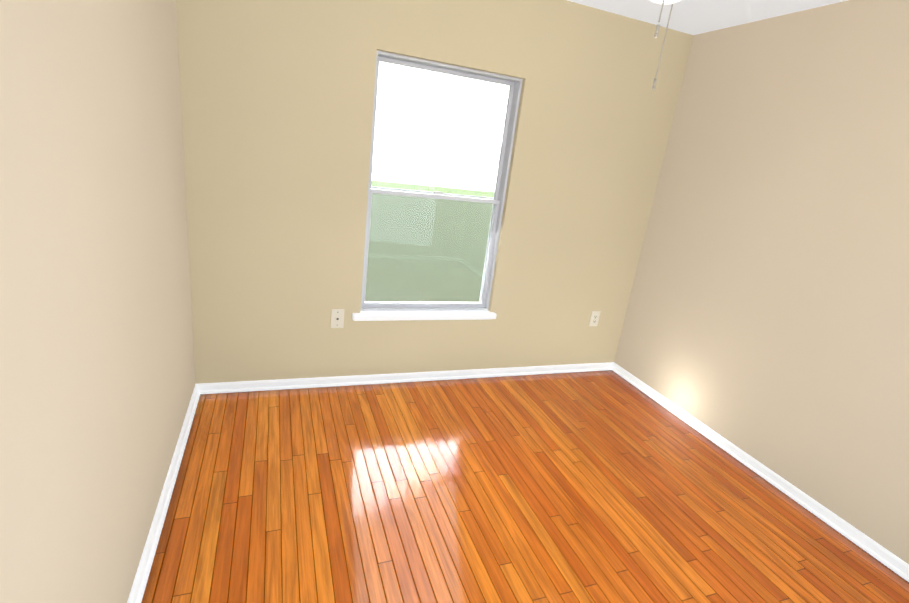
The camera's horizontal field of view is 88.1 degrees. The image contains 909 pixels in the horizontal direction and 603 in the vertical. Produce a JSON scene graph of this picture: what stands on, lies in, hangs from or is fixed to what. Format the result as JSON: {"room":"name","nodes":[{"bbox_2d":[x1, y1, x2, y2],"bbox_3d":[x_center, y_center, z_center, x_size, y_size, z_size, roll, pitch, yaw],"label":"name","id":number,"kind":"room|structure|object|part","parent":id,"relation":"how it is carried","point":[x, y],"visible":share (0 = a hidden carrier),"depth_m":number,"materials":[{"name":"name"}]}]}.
{"room":"empty bedroom","nodes":[
{"label":"empty bedroom","id":0,"kind":"room"},
{"bbox_2d":[0,0,195,602],"bbox_3d":[-0.886,-0.069,0.863,0.180,2.440,3.400,0,19,-21],"label":"wall","id":1,"kind":"structure","parent":0,"point":[97,375],"depth_m":1.16,"materials":[{"name":"beige paint"}]},
{"bbox_2d":[127,384,199,602],"bbox_3d":[-0.932,1.058,1.257,0.025,0.058,3.400,0,19,-21],"label":"baseboard","id":2,"kind":"structure","parent":1,"relation":"attached to","point":[142,574],"depth_m":1.86,"materials":[{"name":"white paint"}]},
{"bbox_2d":[176,0,693,383],"bbox_3d":[0.000,-0.642,3.016,3.370,2.440,0.180,0,19,-21],"label":"wall","id":3,"kind":"structure","parent":0,"point":[277,99],"depth_m":2.77,"materials":[{"name":"beige paint"}]},
{"bbox_2d":[331,309,343,327],"bbox_3d":[-0.724,0.106,2.906,0.078,0.124,0.010,0,19,-21],"label":"phone jack","id":4,"kind":"object","parent":3,"relation":"attached to","point":[337,318],"visible":1,"depth_m":2.90,"materials":[{"name":"beige plastic"}]},
{"bbox_2d":[197,362,613,393],"bbox_3d":[-0.107,0.518,3.283,3.010,0.058,0.025,0,19,-21],"label":"baseboard","id":5,"kind":"structure","parent":3,"relation":"attached to","point":[241,386],"depth_m":3.15,"materials":[{"name":"white paint"}]},
{"bbox_2d":[352,310,495,320],"bbox_3d":[-0.182,0.098,3.111,0.980,0.052,0.085,0,19,-21],"label":"window sill","id":6,"kind":"structure","parent":3,"relation":"attached to","point":[425,315],"depth_m":3.07,"materials":[{"name":"white paint"}]},
{"bbox_2d":[360,50,522,310],"bbox_3d":[-0.116,-0.665,2.974,0.900,1.498,0.130,0,19,-21],"label":"window","id":7,"kind":"structure","parent":3,"relation":"in","point":[514,84],"depth_m":2.98,"materials":[{"name":"white plastic"}]},
{"bbox_2d":[365,193,491,301],"bbox_3d":[-0.176,-0.342,3.127,0.860,0.739,0.002,0,19,-21],"label":"screen","id":8,"kind":"object","parent":7,"relation":"attached to","point":[416,243],"depth_m":3.12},
{"bbox_2d":[589,311,600,325],"bbox_3d":[1.076,0.132,3.602,0.078,0.124,0.010,0,19,-21],"label":"duplex electrical outlet","id":9,"kind":"object","parent":3,"relation":"attached to","point":[594,318],"visible":1,"depth_m":3.60,"materials":[{"name":"beige plastic"}]},
{"bbox_2d":[141,370,908,602],"bbox_3d":[0.451,1.148,1.818,3.370,0.120,3.760,0,19,-21],"label":"floor","id":10,"kind":"structure","parent":0,"point":[607,486],"depth_m":2.15,"materials":[{"name":"brown wood"}]},
{"bbox_2d":[567,0,847,34],"bbox_3d":[0.756,-1.274,1.048,3.370,0.120,3.760,0,19,-21],"label":"ceiling","id":11,"kind":"structure","parent":0,"point":[693,17],"depth_m":2.68,"materials":[{"name":"white paint"}]},
{"bbox_2d":[650,0,680,89],"bbox_3d":[0.669,-0.990,1.402,0.878,0.650,0.902,0,19,-21],"label":"ceiling fan","id":12,"kind":"object","parent":11,"relation":"hanging from","point":[665,2],"visible":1,"depth_m":1.42,"materials":[{"name":"white ceramic"}]},
{"bbox_3d":[0.641,-0.970,1.392,0.176,0.153,0.176,0,19,-21],"label":"globe","id":13,"kind":"part","parent":12,"relation":"part of","materials":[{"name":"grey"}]},
{"bbox_2d":[614,0,908,563],"bbox_3d":[2.093,-0.057,2.004,0.180,2.440,3.400,0,19,-21],"label":"wall","id":14,"kind":"structure","parent":0,"point":[766,321],"depth_m":2.49,"materials":[{"name":"beige paint"}]},
{"bbox_2d":[612,362,908,581],"bbox_3d":[1.855,1.070,2.325,0.025,0.058,3.400,0,19,-21],"label":"baseboard","id":15,"kind":"structure","parent":14,"relation":"attached to","point":[883,555],"depth_m":2.54,"materials":[{"name":"white paint"}]},
{"label":"outside","id":16,"kind":"structure","parent":0,"visible":0},
{"bbox_2d":[365,180,493,301],"bbox_3d":[-12.071,-6.083,30.381,80.000,0.200,59.770,0,19,-21],"label":"ground","id":17,"kind":"structure","parent":16,"point":[427,189],"depth_m":24.73,"materials":[{"name":"green plant"}]}
]}

